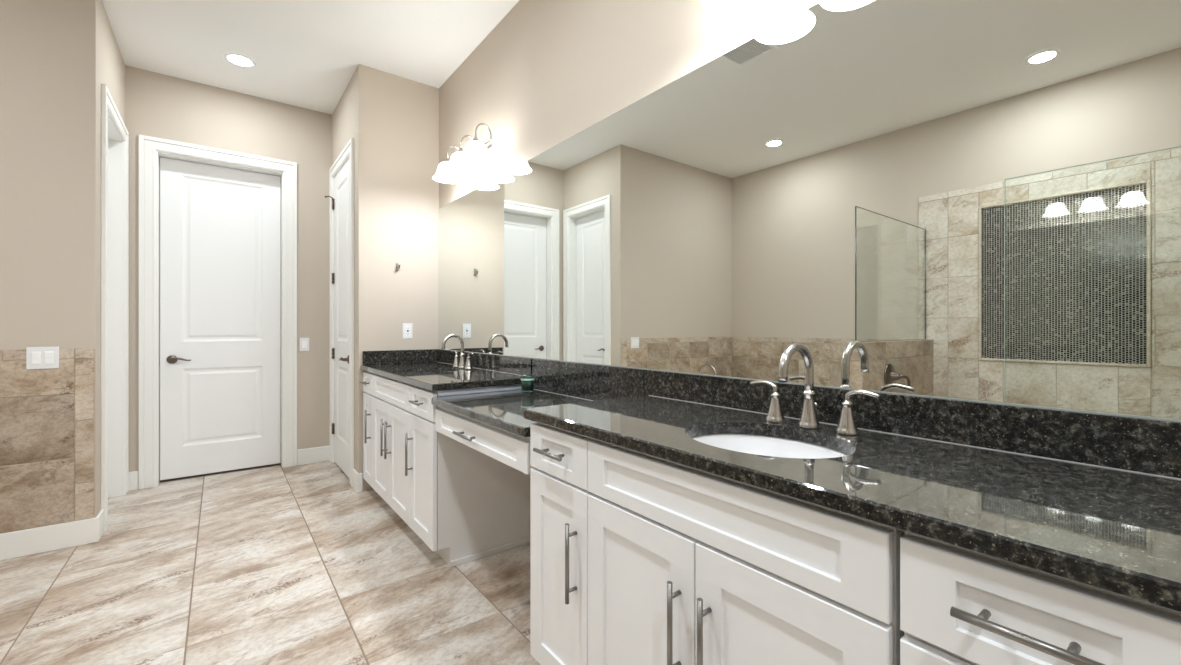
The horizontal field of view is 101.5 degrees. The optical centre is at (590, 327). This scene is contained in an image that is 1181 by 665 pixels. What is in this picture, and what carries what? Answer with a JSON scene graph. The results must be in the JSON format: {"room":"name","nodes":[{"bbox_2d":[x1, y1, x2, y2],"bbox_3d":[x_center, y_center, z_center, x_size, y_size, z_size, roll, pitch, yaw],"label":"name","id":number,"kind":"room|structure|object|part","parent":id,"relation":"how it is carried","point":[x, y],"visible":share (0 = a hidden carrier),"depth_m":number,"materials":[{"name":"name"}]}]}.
{"room":"bathroom","nodes":[
{"label":"bathroom","id":0,"kind":"room"},
{"bbox_2d":[0,0,99,531],"bbox_3d":[-3.506,-0.358,2.137,1.870,3.076,0.120,0,0,-38],"label":"wall","id":1,"kind":"structure","parent":0,"point":[50,49],"depth_m":2.56,"materials":[{"name":"beige paint"}]},
{"bbox_2d":[0,348,94,533],"bbox_3d":[-3.467,0.579,2.084,1.866,0.931,0.010,0,0,-38],"label":"wall tile","id":2,"kind":"structure","parent":1,"relation":"attached to","point":[47,416],"depth_m":2.54,"materials":[{"name":"beige tile"}]},
{"bbox_2d":[26,346,58,368],"bbox_3d":[-2.871,0.158,2.529,0.116,0.116,0.011,0,0,-38],"label":"light switch","id":3,"kind":"object","parent":2,"relation":"attached to","point":[36,357],"visible":1,"depth_m":2.53,"materials":[{"name":"white plastic"}]},
{"bbox_2d":[0,509,103,560],"bbox_3d":[-3.504,1.113,2.147,1.885,0.135,0.163,0,0,-38],"label":"baseboard","id":4,"kind":"structure","parent":1,"relation":"attached to","point":[20,543],"depth_m":2.55,"materials":[{"name":"white paint"}]},
{"bbox_2d":[100,0,124,509],"bbox_3d":[-3.136,-0.358,3.076,0.140,3.076,0.920,0,0,-38],"label":"wall","id":5,"kind":"structure","parent":0,"point":[112,66],"depth_m":2.97,"materials":[{"name":"beige paint"}]},
{"bbox_2d":[101,83,128,531],"bbox_3d":[-3.131,-0.114,3.087,0.161,2.588,0.870,0,0,-38],"label":"door frame","id":6,"kind":"structure","parent":5,"relation":"attached to","point":[114,133],"depth_m":3.36,"materials":[{"name":"white paint"}]},
{"bbox_2d":[125,65,331,488],"bbox_3d":[-2.689,-0.358,4.088,2.040,3.076,0.140,0,0,-38],"label":"wall","id":7,"kind":"structure","parent":0,"point":[157,105],"depth_m":4.00,"materials":[{"name":"beige paint"}]},
{"bbox_2d":[139,135,296,489],"bbox_3d":[-2.943,-0.114,3.874,0.992,2.588,0.151,0,0,-38],"label":"door frame","id":8,"kind":"structure","parent":7,"relation":"attached to","point":[151,149],"depth_m":3.65,"materials":[{"name":"white paint"}]},
{"bbox_2d":[160,157,280,479],"bbox_3d":[-2.964,-0.068,3.901,0.776,2.464,0.092,0,0,-38],"label":"door","id":9,"kind":"structure","parent":7,"relation":"in","point":[220,227],"depth_m":3.90,"materials":[{"name":"white paint"}]},
{"bbox_3d":[-3.209,0.245,3.698,0.066,0.066,0.045,0,0,-38],"label":"handle","id":10,"kind":"part","parent":9,"relation":"part of","materials":[{"name":"grey metal"}]},
{"bbox_3d":[-3.150,0.243,3.714,0.120,0.031,0.023,0,0,-38],"label":"lever","id":11,"kind":"part","parent":9,"relation":"part of","materials":[{"name":"grey metal"}]},
{"bbox_2d":[129,445,329,490],"bbox_3d":[-2.827,1.113,3.884,1.335,0.135,0.015,0,0,-38],"label":"baseboard","id":12,"kind":"structure","parent":7,"relation":"attached to","point":[316,454],"depth_m":4.17,"materials":[{"name":"white paint"}]},
{"bbox_2d":[300,338,308,350],"bbox_3d":[-2.467,0.145,4.162,0.072,0.116,0.011,0,0,-38],"label":"light switch","id":13,"kind":"object","parent":7,"relation":"attached to","point":[304,342],"visible":1,"depth_m":4.16,"materials":[{"name":"white plastic"}]},
{"bbox_2d":[0,461,539,664],"bbox_3d":[-1.359,1.240,0.917,3.990,0.120,6.910,0,0,-38],"label":"floor","id":14,"kind":"structure","parent":0,"point":[273,564],"depth_m":2.20,"materials":[{"name":"brown tile"}]},
{"bbox_2d":[359,372,375,487],"bbox_3d":[-1.353,0.742,3.514,0.578,0.876,0.267,0,0,-38],"label":"vanity cabinet","id":15,"kind":"object","parent":14,"relation":"on","point":[367,382],"visible":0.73,"depth_m":3.36,"materials":[{"name":"white wood"}]},
{"bbox_3d":[-1.518,0.672,3.285,0.038,0.225,0.012,0,0,-38],"label":"handle","id":16,"kind":"part","parent":15,"relation":"part of","materials":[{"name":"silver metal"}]},
{"bbox_3d":[-1.544,0.388,3.367,0.020,0.140,0.263,0,0,-38],"label":"drawer","id":17,"kind":"part","parent":15,"relation":"part of","materials":[{"name":"white paint"}]},
{"bbox_3d":[-1.544,0.775,3.367,0.020,0.616,0.263,0,0,-38],"label":"door","id":18,"kind":"part","parent":15,"relation":"part of","materials":[{"name":"white paint"}]},
{"bbox_2d":[373,374,413,526],"bbox_3d":[-1.028,0.742,3.091,0.578,0.876,0.800,0,0,-38],"label":"vanity cabinet","id":19,"kind":"object","parent":14,"relation":"on","point":[391,406],"visible":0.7,"depth_m":2.90,"materials":[{"name":"white wood"}]},
{"bbox_3d":[-1.341,0.775,3.103,0.020,0.616,0.396,0,0,-38],"label":"door","id":20,"kind":"part","parent":19,"relation":"part of","materials":[{"name":"white paint"}]},
{"bbox_3d":[-1.268,0.672,2.960,0.038,0.225,0.012,0,0,-38],"label":"handle","id":21,"kind":"part","parent":19,"relation":"part of","materials":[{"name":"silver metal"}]},
{"bbox_3d":[-1.217,0.672,2.893,0.038,0.225,0.012,0,0,-38],"label":"handle","id":22,"kind":"part","parent":19,"relation":"part of","materials":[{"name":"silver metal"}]},
{"bbox_3d":[-1.098,0.775,2.785,0.020,0.616,0.396,0,0,-38],"label":"door","id":23,"kind":"part","parent":19,"relation":"part of","materials":[{"name":"white paint"}]},
{"bbox_2d":[360,362,531,390],"bbox_3d":[-0.978,0.286,3.060,0.572,0.033,1.482,0,0,-38],"label":"countertop","id":24,"kind":"structure","parent":19,"relation":"on","point":[433,376],"depth_m":2.72,"materials":[{"name":"black stone"}]},
{"bbox_2d":[442,334,473,369],"bbox_3d":[-0.887,0.155,3.158,0.182,0.230,0.359,0,0,-38],"label":"widespread faucet","id":25,"kind":"object","parent":24,"relation":"on","point":[462,365],"visible":1,"depth_m":3.17,"materials":[{"name":"silver metal"}]},
{"bbox_3d":[-0.907,0.228,3.268,0.052,0.084,0.052,0,0,-38],"label":"handle","id":26,"kind":"part","parent":25,"relation":"part of","materials":[{"name":"silver metal"}]},
{"bbox_3d":[-0.785,0.228,3.110,0.052,0.084,0.052,0,0,-38],"label":"handle","id":27,"kind":"part","parent":25,"relation":"part of","materials":[{"name":"silver metal"}]},
{"bbox_2d":[405,384,529,566],"bbox_3d":[-0.670,0.742,2.624,0.578,0.876,0.378,0,0,-38],"label":"vanity cabinet","id":28,"kind":"object","parent":14,"relation":"on","point":[467,505],"visible":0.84,"depth_m":2.46,"materials":[{"name":"white wood"}]},
{"bbox_3d":[-0.967,0.672,2.568,0.038,0.225,0.012,0,0,-38],"label":"handle","id":29,"kind":"part","parent":28,"relation":"part of","materials":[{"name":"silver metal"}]},
{"bbox_3d":[-0.889,0.383,2.466,0.038,0.012,0.145,0,0,-38],"label":"handle","id":30,"kind":"part","parent":28,"relation":"part of","materials":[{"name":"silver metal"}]},
{"bbox_3d":[-0.865,0.388,2.482,0.020,0.140,0.362,0,0,-38],"label":"drawer","id":31,"kind":"part","parent":28,"relation":"part of","materials":[{"name":"white paint"}]},
{"bbox_3d":[-0.865,0.775,2.482,0.020,0.616,0.362,0,0,-38],"label":"door","id":32,"kind":"part","parent":28,"relation":"part of","materials":[{"name":"white paint"}]},
{"bbox_3d":[-0.510,1.166,2.515,0.453,0.028,0.012,0,0,-38],"label":"shoe moulding","id":33,"kind":"part","parent":28,"relation":"part of","materials":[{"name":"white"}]},
{"bbox_2d":[530,422,593,664],"bbox_3d":[0.094,0.742,1.629,0.578,0.876,0.315,0,0,-38],"label":"vanity cabinet","id":34,"kind":"object","parent":14,"relation":"on","point":[559,492],"visible":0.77,"depth_m":1.48,"materials":[{"name":"white wood"}]},
{"bbox_2d":[436,407,534,474],"bbox_3d":[-0.277,0.434,2.119,0.571,0.126,0.909,0,0,-38],"label":"drawer unit","id":35,"kind":"object","parent":34,"relation":"attached to","point":[513,450],"visible":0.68,"depth_m":1.88,"materials":[{"name":"white wood"}]},
{"bbox_3d":[-0.520,0.447,1.996,0.038,0.012,0.175,0,0,-38],"label":"handle","id":36,"kind":"part","parent":35,"relation":"part of","materials":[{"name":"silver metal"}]},
{"bbox_3d":[-0.122,0.383,1.467,0.038,0.012,0.145,0,0,-38],"label":"handle","id":37,"kind":"part","parent":34,"relation":"part of","materials":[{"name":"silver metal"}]},
{"bbox_3d":[-0.098,0.388,1.483,0.020,0.140,0.311,0,0,-38],"label":"drawer","id":38,"kind":"part","parent":34,"relation":"part of","materials":[{"name":"white paint"}]},
{"bbox_3d":[-0.056,0.672,1.381,0.038,0.225,0.012,0,0,-38],"label":"handle","id":39,"kind":"part","parent":34,"relation":"part of","materials":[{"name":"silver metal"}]},
{"bbox_2d":[588,439,904,664],"bbox_3d":[0.424,0.742,1.199,0.578,0.876,0.770,0,0,-38],"label":"vanity cabinet","id":40,"kind":"object","parent":14,"relation":"on","point":[687,566],"visible":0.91,"depth_m":0.99,"materials":[{"name":"white wood"}]},
{"bbox_3d":[0.116,0.775,1.205,0.020,0.616,0.381,0,0,-38],"label":"door","id":41,"kind":"part","parent":40,"relation":"part of","materials":[{"name":"white paint"}]},
{"bbox_3d":[0.184,0.672,1.068,0.038,0.225,0.012,0,0,-38],"label":"handle","id":42,"kind":"part","parent":40,"relation":"part of","materials":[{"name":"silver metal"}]},
{"bbox_3d":[0.235,0.672,1.002,0.038,0.225,0.012,0,0,-38],"label":"handle","id":43,"kind":"part","parent":40,"relation":"part of","materials":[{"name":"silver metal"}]},
{"bbox_3d":[0.350,0.775,0.900,0.020,0.616,0.381,0,0,-38],"label":"door","id":44,"kind":"part","parent":40,"relation":"part of","materials":[{"name":"white paint"}]},
{"bbox_2d":[523,395,1180,613],"bbox_3d":[0.438,0.286,1.215,0.572,0.033,1.428,0,0,-38],"label":"countertop","id":45,"kind":"structure","parent":40,"relation":"on","point":[1117,532],"depth_m":0.81,"materials":[{"name":"black stone"}]},
{"bbox_2d":[692,434,846,458],"bbox_3d":[0.425,0.389,1.188,0.385,0.170,0.464,0,0,-38],"label":"undermount sink","id":46,"kind":"object","parent":45,"relation":"in","point":[745,443],"visible":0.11,"depth_m":1.35,"materials":[{"name":"white ceramic"}]},
{"bbox_2d":[750,343,880,435],"bbox_3d":[0.552,0.155,1.276,0.182,0.230,0.359,0,0,-38],"label":"widespread faucet","id":47,"kind":"object","parent":45,"relation":"on","point":[846,426],"visible":1,"depth_m":1.29,"materials":[{"name":"silver metal"}]},
{"bbox_3d":[0.508,0.172,1.414,0.012,0.036,0.086,0,0,-40],"label":"lever","id":48,"kind":"part","parent":47,"relation":"part of","materials":[{"name":"silver metal"}]},
{"bbox_3d":[0.531,0.228,1.386,0.052,0.084,0.052,0,0,-38],"label":"handle","id":49,"kind":"part","parent":47,"relation":"part of","materials":[{"name":"silver metal"}]},
{"bbox_3d":[0.547,0.155,1.272,0.169,0.230,0.054,0,0,-38],"label":"spout","id":50,"kind":"part","parent":47,"relation":"part of","materials":[{"name":"silver metal"}]},
{"bbox_3d":[0.653,0.228,1.228,0.052,0.084,0.052,0,0,-38],"label":"handle","id":51,"kind":"part","parent":47,"relation":"part of","materials":[{"name":"silver metal"}]},
{"bbox_3d":[0.674,0.172,1.198,0.012,0.036,0.086,0,0,-35],"label":"lever","id":52,"kind":"part","parent":47,"relation":"part of","materials":[{"name":"silver metal"}]},
{"bbox_2d":[900,532,1180,664],"bbox_3d":[0.757,0.742,0.765,0.578,0.876,0.301,0,0,-38],"label":"vanity cabinet","id":53,"kind":"object","parent":14,"relation":"on","point":[958,606],"visible":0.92,"depth_m":0.63,"materials":[{"name":"white wood"}]},
{"bbox_3d":[0.566,0.621,0.618,0.020,0.298,0.297,0,0,-38],"label":"drawer","id":54,"kind":"part","parent":53,"relation":"part of","materials":[{"name":"white paint"}]},
{"bbox_3d":[0.542,0.383,0.602,0.038,0.012,0.145,0,0,-38],"label":"handle","id":55,"kind":"part","parent":53,"relation":"part of","materials":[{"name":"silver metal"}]},
{"bbox_2d":[102,0,518,114],"bbox_3d":[-1.335,-1.946,0.885,4.030,0.100,6.870,0,0,-38],"label":"ceiling","id":56,"kind":"structure","parent":0,"point":[306,54],"depth_m":3.17,"materials":[{"name":"white paint"}]},
{"bbox_2d":[224,53,255,67],"bbox_3d":[-2.482,-1.891,3.417,0.184,0.008,0.184,0,0,-38],"label":"recessed light","id":57,"kind":"object","parent":56,"relation":"in","point":[237,59],"visible":1,"depth_m":3.41,"materials":[{"name":"white"}]},
{"bbox_2d":[332,64,438,490],"bbox_3d":[-1.752,-0.358,4.061,0.585,3.076,1.045,0,0,-38],"label":"wall","id":58,"kind":"structure","parent":0,"point":[392,120],"depth_m":3.62,"materials":[{"name":"beige paint"}]},
{"bbox_2d":[325,160,348,477],"bbox_3d":[-2.048,-0.069,3.933,0.109,2.465,0.699,0,0,-38],"label":"door","id":59,"kind":"structure","parent":58,"relation":"in","point":[340,203],"depth_m":3.97,"materials":[{"name":"white paint"}]},
{"bbox_2d":[329,138,353,486],"bbox_3d":[-1.996,-0.114,3.964,0.121,2.588,0.900,0,0,-38],"label":"door frame","id":60,"kind":"structure","parent":58,"relation":"attached to","point":[347,153],"depth_m":3.63,"materials":[{"name":"white paint"}]},
{"bbox_2d":[352,469,362,492],"bbox_3d":[-1.702,1.113,3.522,0.038,0.135,0.159,0,0,-38],"label":"baseboard","id":61,"kind":"structure","parent":58,"relation":"attached to","point":[357,478],"depth_m":3.46,"materials":[{"name":"white paint"}]},
{"bbox_2d":[396,262,399,270],"bbox_3d":[-1.437,-0.461,3.610,0.022,0.062,0.051,0,0,-38],"label":"robe hook","id":62,"kind":"object","parent":58,"relation":"attached to","point":[397,263],"visible":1,"depth_m":3.62,"materials":[{"name":"silver metal"}]},
{"bbox_2d":[362,349,436,364],"bbox_3d":[-1.418,0.220,3.643,0.560,0.101,0.020,0,0,-38],"label":"backsplash","id":63,"kind":"structure","parent":58,"relation":"attached to","point":[423,355],"depth_m":3.61,"materials":[{"name":"black stone"}]},
{"bbox_2d":[403,323,411,338],"bbox_3d":[-1.390,0.025,3.671,0.072,0.116,0.012,0,0,-38],"label":"wall outlet","id":64,"kind":"object","parent":58,"relation":"attached to","point":[407,327],"visible":1,"depth_m":3.67,"materials":[{"name":"white plastic"}]},
{"bbox_2d":[439,0,821,369],"bbox_3d":[0.180,-0.358,2.124,0.120,3.076,6.750,0,0,-38],"label":"wall","id":65,"kind":"structure","parent":0,"point":[549,71],"depth_m":2.40,"materials":[{"name":"beige paint"}]},
{"bbox_2d":[433,123,492,183],"bbox_3d":[-0.816,-1.132,3.122,0.241,0.241,0.652,0,0,-38],"label":"vanity light","id":66,"kind":"object","parent":65,"relation":"attached to","point":[476,153],"visible":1,"depth_m":3.05,"materials":[{"name":"white glass"}]},
{"bbox_3d":[-0.974,-1.066,3.289,0.194,0.110,0.194,0,0,-38],"label":"lamp shade","id":67,"kind":"part","parent":66,"relation":"part of","materials":[{"name":"white glass"}]},
{"bbox_3d":[-0.942,-1.186,3.313,0.131,0.132,0.052,0,0,-38],"label":"arm","id":68,"kind":"part","parent":66,"relation":"part of","materials":[{"name":"silver metal"}]},
{"bbox_3d":[-0.834,-1.066,3.108,0.194,0.110,0.194,0,0,-38],"label":"lamp shade","id":69,"kind":"part","parent":66,"relation":"part of","materials":[{"name":"white glass"}]},
{"bbox_3d":[-0.803,-1.186,3.132,0.131,0.132,0.052,0,0,-38],"label":"arm","id":70,"kind":"part","parent":66,"relation":"part of","materials":[{"name":"silver metal"}]},
{"bbox_3d":[-0.695,-1.066,2.926,0.194,0.110,0.194,0,0,-38],"label":"lamp shade","id":71,"kind":"part","parent":66,"relation":"part of","materials":[{"name":"white glass"}]},
{"bbox_3d":[-0.663,-1.186,2.950,0.131,0.132,0.052,0,0,-38],"label":"arm","id":72,"kind":"part","parent":66,"relation":"part of","materials":[{"name":"silver metal"}]},
{"bbox_3d":[-0.734,-1.150,3.185,0.035,0.116,0.325,0,0,-38],"label":"wall plate","id":73,"kind":"part","parent":66,"relation":"part of","materials":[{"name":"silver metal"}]},
{"bbox_2d":[437,349,531,376],"bbox_3d":[-0.753,0.220,3.219,0.022,0.101,1.459,0,0,-38],"label":"backsplash","id":74,"kind":"structure","parent":65,"relation":"attached to","point":[522,366],"depth_m":3.00,"materials":[{"name":"grey stone"}]},
{"bbox_2d":[431,389,590,437],"bbox_3d":[-0.267,0.352,2.138,0.568,0.034,0.893,0,0,-38],"label":"countertop","id":75,"kind":"structure","parent":65,"relation":"attached to","point":[503,410],"depth_m":2.10,"materials":[{"name":"black stone"}]},
{"bbox_2d":[521,375,534,390],"bbox_3d":[-0.324,0.288,2.487,0.071,0.094,0.071,0,0,-38],"label":"candle jar","id":76,"kind":"object","parent":75,"relation":"on","point":[527,384],"visible":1,"depth_m":2.46,"materials":[{"name":"green glass"}]},
{"bbox_2d":[531,358,645,400],"bbox_3d":[-0.051,0.252,2.304,0.022,0.166,0.891,0,0,-38],"label":"backsplash","id":77,"kind":"structure","parent":65,"relation":"attached to","point":[593,382],"depth_m":2.25,"materials":[{"name":"grey stone"}]},
{"bbox_2d":[438,0,1180,421],"bbox_3d":[-0.046,-0.385,2.312,0.006,1.108,3.803,0,0,-38],"label":"wall mirror","id":78,"kind":"object","parent":65,"relation":"attached to","point":[965,200],"visible":0.93,"depth_m":1.26,"materials":[{"name":"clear mirror"}]},
{"bbox_2d":[644,370,1180,479],"bbox_3d":[0.656,0.220,1.383,0.022,0.101,1.426,0,0,-38],"label":"backsplash","id":79,"kind":"structure","parent":65,"relation":"attached to","point":[1124,443],"depth_m":1.09,"materials":[{"name":"grey stone"}]}
]}

